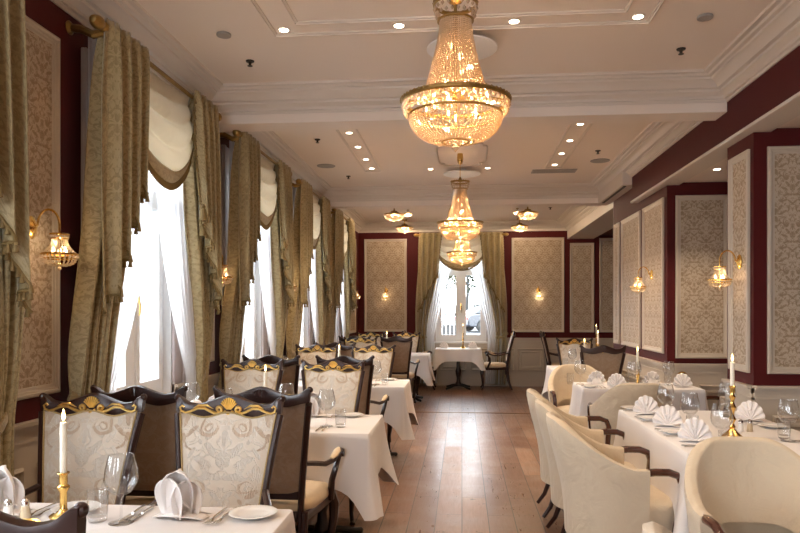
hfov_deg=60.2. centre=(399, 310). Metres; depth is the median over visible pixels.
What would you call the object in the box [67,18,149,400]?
curtain
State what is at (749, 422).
pepper shaker
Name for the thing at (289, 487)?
dining chair
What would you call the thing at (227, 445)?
dining chair
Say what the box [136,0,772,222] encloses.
ceiling
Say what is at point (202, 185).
curtain
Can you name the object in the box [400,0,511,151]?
chandelier
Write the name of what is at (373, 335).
dining chair
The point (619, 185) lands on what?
air conditioner
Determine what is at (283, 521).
tablecloth
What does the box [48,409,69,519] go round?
candlestick
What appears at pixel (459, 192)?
chandelier
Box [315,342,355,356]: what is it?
dining chair
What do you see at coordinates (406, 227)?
ceiling lamp
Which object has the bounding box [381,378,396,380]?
plate
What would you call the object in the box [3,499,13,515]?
salt shaker
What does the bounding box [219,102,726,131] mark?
ceiling beam
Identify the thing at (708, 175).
ceiling
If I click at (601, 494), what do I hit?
tub chair
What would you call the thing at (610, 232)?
ceiling
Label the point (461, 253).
chandelier
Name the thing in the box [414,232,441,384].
curtain
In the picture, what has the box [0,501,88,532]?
dining chair
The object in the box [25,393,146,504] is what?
dining chair
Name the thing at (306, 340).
window
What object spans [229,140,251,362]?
sheer curtain
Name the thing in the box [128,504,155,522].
table knife
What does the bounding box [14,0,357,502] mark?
wall
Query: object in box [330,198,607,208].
ceiling beam
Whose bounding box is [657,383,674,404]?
wine glass
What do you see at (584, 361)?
wine glass
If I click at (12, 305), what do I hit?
drape
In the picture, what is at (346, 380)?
dining chair
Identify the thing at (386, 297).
wall sconce
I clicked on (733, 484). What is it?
tub chair
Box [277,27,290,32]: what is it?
recessed light
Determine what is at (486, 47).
ceiling disc
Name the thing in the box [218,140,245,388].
drape
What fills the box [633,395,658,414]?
napkin
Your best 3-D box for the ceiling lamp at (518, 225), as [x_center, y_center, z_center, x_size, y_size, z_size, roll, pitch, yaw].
[2.229,-1.594,12.852,0.329,0.272,0.330,0,0,5]
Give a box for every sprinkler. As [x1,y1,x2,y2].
[246,59,253,66]
[676,47,685,54]
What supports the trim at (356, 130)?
attached to the ceiling at (403, 159)
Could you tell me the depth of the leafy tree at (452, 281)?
48.71 m
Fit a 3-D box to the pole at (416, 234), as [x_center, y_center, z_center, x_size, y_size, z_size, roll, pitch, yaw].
[1.190,-1.476,13.480,1.840,0.102,0.235,0,0,5]
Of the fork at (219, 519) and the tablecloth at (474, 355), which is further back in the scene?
the tablecloth at (474, 355)
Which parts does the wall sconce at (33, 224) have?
wall plate, swan neck arm, lamp shade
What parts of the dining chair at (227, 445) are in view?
armrest, backrest, armrest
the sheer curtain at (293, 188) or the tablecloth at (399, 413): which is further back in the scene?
the sheer curtain at (293, 188)
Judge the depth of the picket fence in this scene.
23.93 m
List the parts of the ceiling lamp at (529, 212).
lamp shade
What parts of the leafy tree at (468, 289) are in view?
crown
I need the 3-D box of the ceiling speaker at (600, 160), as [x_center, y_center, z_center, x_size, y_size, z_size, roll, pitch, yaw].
[2.298,-1.726,7.926,0.220,0.009,0.220,0,0,5]
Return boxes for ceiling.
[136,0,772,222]
[567,202,612,238]
[599,228,612,235]
[683,115,799,182]
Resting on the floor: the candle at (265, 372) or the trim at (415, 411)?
the trim at (415, 411)
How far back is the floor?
6.28 m
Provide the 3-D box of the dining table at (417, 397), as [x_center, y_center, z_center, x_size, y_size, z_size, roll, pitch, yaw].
[-0.207,1.093,11.424,1.361,0.755,0.696,0,0,5]
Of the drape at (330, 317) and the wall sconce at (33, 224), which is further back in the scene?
the drape at (330, 317)
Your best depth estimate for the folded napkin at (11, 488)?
2.42 m
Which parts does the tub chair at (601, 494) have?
armrest, seat, armrest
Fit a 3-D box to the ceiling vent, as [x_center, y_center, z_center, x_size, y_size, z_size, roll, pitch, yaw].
[1.899,-1.725,8.514,0.540,0.010,0.200,0,0,5]
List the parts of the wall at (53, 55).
dado rail, wallpaper panel, panel frame, dado rail, panel frame, wallpaper panel, panel frame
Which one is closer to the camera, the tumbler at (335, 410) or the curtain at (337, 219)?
the tumbler at (335, 410)
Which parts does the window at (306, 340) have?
sash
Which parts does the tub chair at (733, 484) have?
armrest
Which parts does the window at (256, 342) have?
sash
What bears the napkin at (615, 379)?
on the tablecloth at (581, 396)
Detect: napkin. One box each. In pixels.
[0,465,35,515]
[153,468,211,520]
[299,364,301,378]
[310,392,328,416]
[439,342,448,347]
[468,342,476,348]
[587,371,604,383]
[607,373,625,386]
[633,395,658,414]
[642,371,659,383]
[652,405,682,426]
[673,373,692,386]
[677,417,712,440]
[735,400,764,421]
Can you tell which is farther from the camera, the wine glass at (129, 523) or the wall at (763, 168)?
the wall at (763, 168)
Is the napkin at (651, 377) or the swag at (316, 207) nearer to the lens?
the napkin at (651, 377)
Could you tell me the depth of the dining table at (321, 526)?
4.36 m
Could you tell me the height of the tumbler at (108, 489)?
0.104 m
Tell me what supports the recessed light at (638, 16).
in the ceiling at (403, 159)
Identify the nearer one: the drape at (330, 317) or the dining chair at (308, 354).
the dining chair at (308, 354)
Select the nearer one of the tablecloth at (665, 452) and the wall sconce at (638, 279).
the tablecloth at (665, 452)
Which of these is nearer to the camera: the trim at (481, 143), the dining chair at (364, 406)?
the dining chair at (364, 406)
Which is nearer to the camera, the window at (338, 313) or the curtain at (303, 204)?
the curtain at (303, 204)
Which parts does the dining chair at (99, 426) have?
armrest, backrest, armrest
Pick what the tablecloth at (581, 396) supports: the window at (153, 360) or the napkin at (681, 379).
the napkin at (681, 379)
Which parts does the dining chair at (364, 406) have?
panel, armrest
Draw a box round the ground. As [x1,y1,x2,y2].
[442,319,479,334]
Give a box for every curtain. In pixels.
[0,0,33,476]
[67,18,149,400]
[88,37,153,392]
[155,180,195,400]
[183,90,223,402]
[218,132,261,388]
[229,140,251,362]
[257,225,275,355]
[270,160,294,357]
[286,179,313,359]
[292,187,303,317]
[310,250,318,343]
[315,196,332,344]
[324,209,344,344]
[340,270,345,336]
[344,218,356,337]
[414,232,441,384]
[420,261,450,382]
[471,261,501,383]
[480,232,507,384]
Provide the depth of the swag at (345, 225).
11.09 m
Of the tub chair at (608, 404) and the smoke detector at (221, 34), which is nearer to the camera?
the smoke detector at (221, 34)
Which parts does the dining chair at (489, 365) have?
leg, seat, seat rail, armrest, armrest, backrest, leg, frame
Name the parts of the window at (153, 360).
sash, handle, frame, sash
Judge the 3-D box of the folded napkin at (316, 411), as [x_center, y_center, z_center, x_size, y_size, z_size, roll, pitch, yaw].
[-0.573,0.623,4.620,0.185,0.162,0.121,0,0,0]
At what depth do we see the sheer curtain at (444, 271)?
13.54 m
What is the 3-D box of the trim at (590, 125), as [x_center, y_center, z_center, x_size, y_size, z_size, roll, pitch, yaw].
[1.734,-1.722,7.068,0.210,0.016,2.490,0,0,5]
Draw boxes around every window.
[81,47,185,392]
[221,145,268,361]
[286,288,312,355]
[323,306,340,344]
[434,269,487,342]
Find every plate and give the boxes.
[50,500,101,512]
[229,505,277,519]
[339,412,362,416]
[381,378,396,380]
[581,385,598,387]
[620,405,633,409]
[637,415,652,420]
[659,428,679,434]
[758,423,787,428]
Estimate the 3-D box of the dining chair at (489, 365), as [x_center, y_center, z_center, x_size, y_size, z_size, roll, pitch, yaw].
[1.834,0.923,12.938,0.653,1.098,0.654,0,0,5]
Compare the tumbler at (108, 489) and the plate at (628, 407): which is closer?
the tumbler at (108, 489)
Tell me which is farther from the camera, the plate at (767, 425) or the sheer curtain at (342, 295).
the sheer curtain at (342, 295)
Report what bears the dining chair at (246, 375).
on the floor
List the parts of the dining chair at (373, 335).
backrest, frame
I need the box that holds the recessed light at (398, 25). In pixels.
[392,22,405,28]
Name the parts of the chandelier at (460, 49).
lamp shade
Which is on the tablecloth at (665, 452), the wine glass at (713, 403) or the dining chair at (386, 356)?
the wine glass at (713, 403)
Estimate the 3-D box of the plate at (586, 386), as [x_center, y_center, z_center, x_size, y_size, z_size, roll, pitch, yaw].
[1.758,0.698,6.388,0.166,0.016,0.166,0,0,5]
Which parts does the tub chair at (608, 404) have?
armrest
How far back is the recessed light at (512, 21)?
4.11 m
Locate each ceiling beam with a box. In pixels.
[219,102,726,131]
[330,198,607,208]
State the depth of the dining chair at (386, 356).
7.70 m
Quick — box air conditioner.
[598,171,631,203]
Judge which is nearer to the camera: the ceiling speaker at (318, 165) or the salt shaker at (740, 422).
the salt shaker at (740, 422)
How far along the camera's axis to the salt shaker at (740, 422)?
4.03 m
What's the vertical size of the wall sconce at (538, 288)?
0.302 m
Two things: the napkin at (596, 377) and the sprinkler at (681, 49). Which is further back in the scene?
the napkin at (596, 377)
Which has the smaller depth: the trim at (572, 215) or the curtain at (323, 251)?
the curtain at (323, 251)
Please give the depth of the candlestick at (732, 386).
3.86 m
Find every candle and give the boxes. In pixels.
[60,409,66,472]
[636,347,638,369]
[730,354,734,385]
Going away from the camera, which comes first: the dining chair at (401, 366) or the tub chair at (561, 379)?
the tub chair at (561, 379)
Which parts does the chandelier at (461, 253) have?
lamp shade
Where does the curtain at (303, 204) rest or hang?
hanging from the pole at (299, 182)
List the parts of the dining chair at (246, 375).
backrest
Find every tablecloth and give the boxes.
[14,503,295,532]
[298,379,418,439]
[306,414,398,520]
[409,353,434,385]
[432,347,485,370]
[542,365,559,399]
[569,382,708,427]
[613,410,799,532]
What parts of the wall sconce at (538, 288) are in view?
lamp shade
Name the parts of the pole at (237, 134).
rod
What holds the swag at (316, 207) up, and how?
hanging from the pole at (299, 182)
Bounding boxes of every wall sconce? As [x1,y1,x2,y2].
[29,208,78,271]
[222,255,232,286]
[381,286,389,300]
[535,286,542,300]
[630,266,652,293]
[707,250,741,290]
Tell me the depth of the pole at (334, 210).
10.12 m
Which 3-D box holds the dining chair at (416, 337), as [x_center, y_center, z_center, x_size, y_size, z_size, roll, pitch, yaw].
[0.089,0.923,12.060,0.654,1.098,0.653,0,0,5]
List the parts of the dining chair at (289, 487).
panel, seat, leg, seat rail, armrest, leg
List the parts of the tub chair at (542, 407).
leg, leg, backrest, armrest, seat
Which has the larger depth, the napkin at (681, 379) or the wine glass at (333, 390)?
the napkin at (681, 379)
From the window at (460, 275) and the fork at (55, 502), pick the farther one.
the window at (460, 275)
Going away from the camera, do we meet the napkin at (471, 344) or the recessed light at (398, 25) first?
the recessed light at (398, 25)
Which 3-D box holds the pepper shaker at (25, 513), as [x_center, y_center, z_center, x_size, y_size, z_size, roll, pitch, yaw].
[-1.266,0.670,2.333,0.036,0.073,0.036,0,0,5]
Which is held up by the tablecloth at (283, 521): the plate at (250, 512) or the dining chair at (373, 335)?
the plate at (250, 512)
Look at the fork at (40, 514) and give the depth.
2.37 m
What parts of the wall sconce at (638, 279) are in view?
lamp shade, wall plate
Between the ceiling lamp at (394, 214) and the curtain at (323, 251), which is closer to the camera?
the curtain at (323, 251)
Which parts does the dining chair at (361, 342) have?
backrest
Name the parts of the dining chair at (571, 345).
backrest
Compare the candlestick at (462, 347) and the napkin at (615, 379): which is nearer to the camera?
the napkin at (615, 379)
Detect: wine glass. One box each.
[103,453,138,526]
[317,390,335,426]
[574,361,585,384]
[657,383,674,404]
[680,392,699,414]
[710,403,732,435]
[777,399,799,442]
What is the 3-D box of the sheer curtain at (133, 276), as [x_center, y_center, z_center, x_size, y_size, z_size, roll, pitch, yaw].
[-1.603,-0.020,4.004,0.023,2.880,0.790,0,0,5]
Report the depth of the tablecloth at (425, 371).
11.00 m
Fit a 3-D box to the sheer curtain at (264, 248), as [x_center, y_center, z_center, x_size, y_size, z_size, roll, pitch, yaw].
[-1.334,-0.020,7.002,0.023,2.880,0.790,0,0,5]
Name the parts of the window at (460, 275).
sash, sill, architrave, sash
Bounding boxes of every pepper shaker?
[20,498,30,518]
[746,419,752,431]
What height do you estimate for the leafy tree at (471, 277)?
5.401 m
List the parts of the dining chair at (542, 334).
panel, frame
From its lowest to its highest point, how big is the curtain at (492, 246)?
2.966 m
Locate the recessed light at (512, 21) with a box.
[507,18,520,24]
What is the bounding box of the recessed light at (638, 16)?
[630,13,645,19]
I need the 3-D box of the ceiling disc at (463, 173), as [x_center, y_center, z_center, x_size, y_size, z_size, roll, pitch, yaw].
[0.756,-1.698,8.426,0.450,0.065,0.450,0,0,5]
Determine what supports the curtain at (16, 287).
hanging from the pole
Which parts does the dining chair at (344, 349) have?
frame, panel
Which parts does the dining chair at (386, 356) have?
backrest, frame, leg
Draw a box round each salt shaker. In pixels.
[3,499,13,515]
[737,419,743,431]
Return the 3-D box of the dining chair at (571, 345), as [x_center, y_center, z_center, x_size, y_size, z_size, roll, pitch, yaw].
[2.404,0.923,9.332,0.654,1.098,0.653,0,0,5]
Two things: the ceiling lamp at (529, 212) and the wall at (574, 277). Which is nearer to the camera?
the ceiling lamp at (529, 212)
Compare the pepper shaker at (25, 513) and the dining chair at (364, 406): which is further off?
the dining chair at (364, 406)
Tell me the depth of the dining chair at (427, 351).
13.06 m
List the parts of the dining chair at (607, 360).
panel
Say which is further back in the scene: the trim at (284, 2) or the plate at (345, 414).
the plate at (345, 414)
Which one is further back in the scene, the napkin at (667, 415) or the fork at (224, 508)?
the napkin at (667, 415)
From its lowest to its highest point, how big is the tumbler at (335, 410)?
0.104 m
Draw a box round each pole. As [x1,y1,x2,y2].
[65,14,221,121]
[220,130,291,174]
[292,179,330,205]
[331,208,348,220]
[414,233,508,236]
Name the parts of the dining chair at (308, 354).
backrest, frame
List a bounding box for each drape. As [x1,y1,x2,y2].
[0,229,24,476]
[68,37,125,396]
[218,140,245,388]
[286,187,302,359]
[315,197,326,344]
[324,213,336,344]
[344,219,351,337]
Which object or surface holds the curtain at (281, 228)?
hanging from the pole at (237, 134)
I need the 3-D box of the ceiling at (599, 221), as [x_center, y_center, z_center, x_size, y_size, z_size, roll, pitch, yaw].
[3.318,-1.560,11.349,0.500,0.320,4.100,0,0,5]
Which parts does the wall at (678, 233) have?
wallpaper panel, panel frame, wallpaper panel, panel frame, dado rail, wallpaper panel, panel frame, dado rail, panel frame, wallpaper panel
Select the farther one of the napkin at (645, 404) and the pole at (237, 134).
the pole at (237, 134)
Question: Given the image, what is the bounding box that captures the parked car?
[454,303,479,330]
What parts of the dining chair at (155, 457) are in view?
seat, panel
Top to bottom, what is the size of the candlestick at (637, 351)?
0.371 m
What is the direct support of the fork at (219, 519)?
on the tablecloth at (283, 521)
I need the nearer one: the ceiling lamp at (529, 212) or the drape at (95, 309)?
the drape at (95, 309)
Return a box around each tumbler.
[87,489,108,522]
[335,410,345,427]
[777,419,790,438]
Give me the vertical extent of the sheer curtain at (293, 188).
2.880 m
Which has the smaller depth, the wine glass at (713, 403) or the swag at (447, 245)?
the wine glass at (713, 403)
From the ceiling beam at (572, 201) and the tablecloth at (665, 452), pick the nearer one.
the tablecloth at (665, 452)
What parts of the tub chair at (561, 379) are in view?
armrest, seat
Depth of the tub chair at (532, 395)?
5.02 m
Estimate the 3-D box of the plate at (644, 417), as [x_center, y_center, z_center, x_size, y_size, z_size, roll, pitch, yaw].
[1.627,0.698,4.482,0.166,0.016,0.166,0,0,5]
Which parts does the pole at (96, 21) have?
rod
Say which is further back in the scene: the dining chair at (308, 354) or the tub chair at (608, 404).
the dining chair at (308, 354)
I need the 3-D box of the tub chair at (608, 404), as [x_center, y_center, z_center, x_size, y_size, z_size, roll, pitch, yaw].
[1.962,1.025,5.866,0.654,0.889,0.699,0,0,5]
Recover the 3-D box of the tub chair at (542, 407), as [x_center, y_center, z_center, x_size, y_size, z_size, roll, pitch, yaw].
[1.227,1.025,4.458,0.699,0.889,0.654,0,0,5]
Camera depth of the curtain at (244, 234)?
5.82 m
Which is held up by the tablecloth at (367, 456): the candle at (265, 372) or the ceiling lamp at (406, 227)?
the candle at (265, 372)
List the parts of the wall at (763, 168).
dado rail, panel frame, wallpaper panel, dado rail, panel frame, wallpaper panel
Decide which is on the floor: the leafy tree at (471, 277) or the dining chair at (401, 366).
the dining chair at (401, 366)
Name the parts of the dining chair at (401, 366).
panel, frame, seat, leg, armrest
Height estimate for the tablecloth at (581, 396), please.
0.476 m
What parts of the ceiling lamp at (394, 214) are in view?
lamp shade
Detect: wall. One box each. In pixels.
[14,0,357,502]
[358,231,612,386]
[613,45,799,410]
[721,128,799,430]
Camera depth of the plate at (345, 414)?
4.65 m
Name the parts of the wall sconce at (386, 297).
lamp shade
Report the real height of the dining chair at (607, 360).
1.098 m
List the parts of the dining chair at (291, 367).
panel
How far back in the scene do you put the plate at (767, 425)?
4.20 m
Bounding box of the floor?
[295,385,566,532]
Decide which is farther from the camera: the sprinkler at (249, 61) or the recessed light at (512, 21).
the sprinkler at (249, 61)
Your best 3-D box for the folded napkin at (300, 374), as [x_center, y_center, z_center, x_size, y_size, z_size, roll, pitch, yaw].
[-0.992,0.623,7.095,0.185,0.162,0.121,0,0,21]
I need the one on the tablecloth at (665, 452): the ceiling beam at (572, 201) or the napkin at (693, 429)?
the napkin at (693, 429)
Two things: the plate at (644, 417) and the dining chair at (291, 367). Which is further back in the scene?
the dining chair at (291, 367)
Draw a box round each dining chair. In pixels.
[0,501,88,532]
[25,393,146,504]
[90,384,187,504]
[146,394,285,507]
[213,386,344,532]
[221,359,284,393]
[242,355,299,394]
[295,344,339,364]
[301,359,365,525]
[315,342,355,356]
[315,355,388,417]
[338,336,370,344]
[343,337,377,347]
[351,344,395,451]
[357,332,384,345]
[380,336,419,402]
[392,332,420,395]
[402,330,436,389]
[480,331,515,389]
[540,331,559,387]
[556,338,592,364]
[579,345,626,380]
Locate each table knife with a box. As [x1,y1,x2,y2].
[119,505,145,522]
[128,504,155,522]
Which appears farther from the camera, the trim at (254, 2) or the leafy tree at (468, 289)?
the leafy tree at (468, 289)
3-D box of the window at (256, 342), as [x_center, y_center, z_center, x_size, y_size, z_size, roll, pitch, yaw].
[-1.590,-0.398,6.619,0.330,2.065,1.360,0,0,5]
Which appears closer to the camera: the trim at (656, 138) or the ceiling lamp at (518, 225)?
the trim at (656, 138)
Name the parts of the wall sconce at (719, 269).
lamp shade, swan neck arm, wall plate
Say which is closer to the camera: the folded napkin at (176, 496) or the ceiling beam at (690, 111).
the folded napkin at (176, 496)
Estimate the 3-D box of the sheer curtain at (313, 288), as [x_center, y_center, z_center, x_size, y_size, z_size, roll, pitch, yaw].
[-1.139,-0.020,9.174,0.023,2.880,0.790,0,0,5]
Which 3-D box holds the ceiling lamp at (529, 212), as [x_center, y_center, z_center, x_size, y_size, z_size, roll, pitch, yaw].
[2.048,-1.587,11.061,0.346,0.286,0.347,0,0,5]
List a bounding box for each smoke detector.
[216,31,230,38]
[697,13,712,21]
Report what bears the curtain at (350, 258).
hanging from the pole at (334, 210)
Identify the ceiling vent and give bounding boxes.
[531,169,576,173]
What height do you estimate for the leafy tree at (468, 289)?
6.775 m
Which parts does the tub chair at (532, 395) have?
leg, leg, backrest, armrest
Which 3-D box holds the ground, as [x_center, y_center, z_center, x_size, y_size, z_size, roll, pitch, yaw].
[3.306,1.095,36.827,80.000,0.850,46.050,0,0,5]
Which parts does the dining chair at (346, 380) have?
backrest, frame, leg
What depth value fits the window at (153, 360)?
4.80 m
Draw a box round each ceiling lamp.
[384,208,404,221]
[396,219,412,233]
[511,218,527,232]
[517,207,538,220]
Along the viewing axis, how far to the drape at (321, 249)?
9.28 m
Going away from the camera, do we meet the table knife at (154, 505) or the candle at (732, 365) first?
the table knife at (154, 505)
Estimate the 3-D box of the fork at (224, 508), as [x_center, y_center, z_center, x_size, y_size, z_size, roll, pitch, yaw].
[-0.631,0.701,2.367,0.020,0.008,0.198,0,0,5]
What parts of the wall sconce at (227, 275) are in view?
lamp shade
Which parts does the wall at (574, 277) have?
wallpaper panel, panel frame, skirting, dado rail, skirting, wallpaper panel, panel frame, dado rail, wallpaper panel, panel frame, panel frame, wallpaper panel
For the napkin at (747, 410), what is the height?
0.126 m
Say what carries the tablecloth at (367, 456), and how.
on the dining table at (321, 526)
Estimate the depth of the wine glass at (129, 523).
2.29 m
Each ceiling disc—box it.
[427,34,497,61]
[443,168,479,177]
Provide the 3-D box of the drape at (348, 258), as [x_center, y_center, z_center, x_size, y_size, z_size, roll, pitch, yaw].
[-0.905,-0.038,11.585,0.209,2.956,0.504,0,0,5]
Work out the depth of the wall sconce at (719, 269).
5.06 m
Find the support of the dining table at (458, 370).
on the floor
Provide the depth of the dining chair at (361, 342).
10.09 m
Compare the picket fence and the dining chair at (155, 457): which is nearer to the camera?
the dining chair at (155, 457)
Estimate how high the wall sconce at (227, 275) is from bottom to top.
0.302 m
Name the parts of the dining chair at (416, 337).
frame, backrest, leg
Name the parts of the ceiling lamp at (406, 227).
lamp shade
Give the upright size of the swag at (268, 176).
0.723 m
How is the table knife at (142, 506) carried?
on the tablecloth at (283, 521)
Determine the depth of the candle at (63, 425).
2.36 m
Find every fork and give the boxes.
[30,509,49,517]
[31,502,55,515]
[204,507,226,523]
[211,507,236,522]
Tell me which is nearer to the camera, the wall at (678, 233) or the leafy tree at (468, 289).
the wall at (678, 233)
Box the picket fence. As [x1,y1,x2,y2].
[442,303,455,334]
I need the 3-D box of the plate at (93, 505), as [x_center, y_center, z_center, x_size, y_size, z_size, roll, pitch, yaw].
[-1.142,0.698,2.432,0.166,0.016,0.166,0,0,5]
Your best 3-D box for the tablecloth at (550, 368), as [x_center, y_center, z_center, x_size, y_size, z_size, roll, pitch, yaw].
[2.270,0.946,8.583,0.976,0.476,0.965,0,0,5]
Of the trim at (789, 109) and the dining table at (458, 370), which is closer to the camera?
the trim at (789, 109)
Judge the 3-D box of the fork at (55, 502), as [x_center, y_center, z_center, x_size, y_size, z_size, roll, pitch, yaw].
[-1.268,0.701,2.424,0.020,0.008,0.198,0,0,5]
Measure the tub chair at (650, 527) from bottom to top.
0.889 m
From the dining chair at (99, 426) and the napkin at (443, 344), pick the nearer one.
the dining chair at (99, 426)
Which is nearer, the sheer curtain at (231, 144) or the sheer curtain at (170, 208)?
the sheer curtain at (170, 208)
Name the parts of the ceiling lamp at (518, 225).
lamp shade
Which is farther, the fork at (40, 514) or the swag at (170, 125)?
the swag at (170, 125)
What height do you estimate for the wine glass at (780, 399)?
0.227 m
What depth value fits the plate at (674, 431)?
4.02 m
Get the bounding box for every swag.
[148,71,192,189]
[260,156,276,229]
[313,196,320,249]
[344,220,347,259]
[440,235,482,270]
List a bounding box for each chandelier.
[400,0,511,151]
[437,153,483,243]
[446,223,476,265]
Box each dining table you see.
[295,504,362,532]
[410,381,422,401]
[446,362,470,389]
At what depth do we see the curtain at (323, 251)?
9.32 m
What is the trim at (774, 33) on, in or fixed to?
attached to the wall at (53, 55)
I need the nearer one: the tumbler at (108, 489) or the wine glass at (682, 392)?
the tumbler at (108, 489)
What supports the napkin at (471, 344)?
on the tablecloth at (474, 355)
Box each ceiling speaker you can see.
[317,164,334,167]
[590,158,609,162]
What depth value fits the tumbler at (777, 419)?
3.82 m
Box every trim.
[50,0,799,115]
[225,121,702,201]
[250,0,664,36]
[281,0,633,24]
[331,206,598,232]
[336,129,380,171]
[415,411,530,413]
[436,142,487,166]
[544,124,591,168]
[630,91,799,202]
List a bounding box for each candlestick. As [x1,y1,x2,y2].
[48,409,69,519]
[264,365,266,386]
[461,326,464,348]
[635,347,639,382]
[721,354,742,436]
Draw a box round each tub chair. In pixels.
[527,388,623,517]
[535,398,648,532]
[546,411,679,532]
[548,364,606,412]
[587,383,671,445]
[642,521,671,532]
[684,436,799,532]
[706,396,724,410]
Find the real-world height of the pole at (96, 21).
0.102 m
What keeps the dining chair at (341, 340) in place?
on the floor
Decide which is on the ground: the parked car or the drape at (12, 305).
the parked car
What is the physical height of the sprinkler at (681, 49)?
0.037 m
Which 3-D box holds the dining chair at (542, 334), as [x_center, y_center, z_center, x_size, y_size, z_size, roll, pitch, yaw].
[2.926,0.923,12.790,0.653,1.098,0.654,0,0,5]
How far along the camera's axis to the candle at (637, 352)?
6.53 m
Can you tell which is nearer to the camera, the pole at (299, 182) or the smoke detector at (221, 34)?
the smoke detector at (221, 34)
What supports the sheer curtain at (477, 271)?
hanging from the pole at (416, 234)
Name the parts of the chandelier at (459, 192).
hanging rod, lamp shade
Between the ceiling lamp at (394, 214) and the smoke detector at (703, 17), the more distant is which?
the ceiling lamp at (394, 214)
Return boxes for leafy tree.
[445,276,455,294]
[449,276,474,309]
[469,276,476,291]

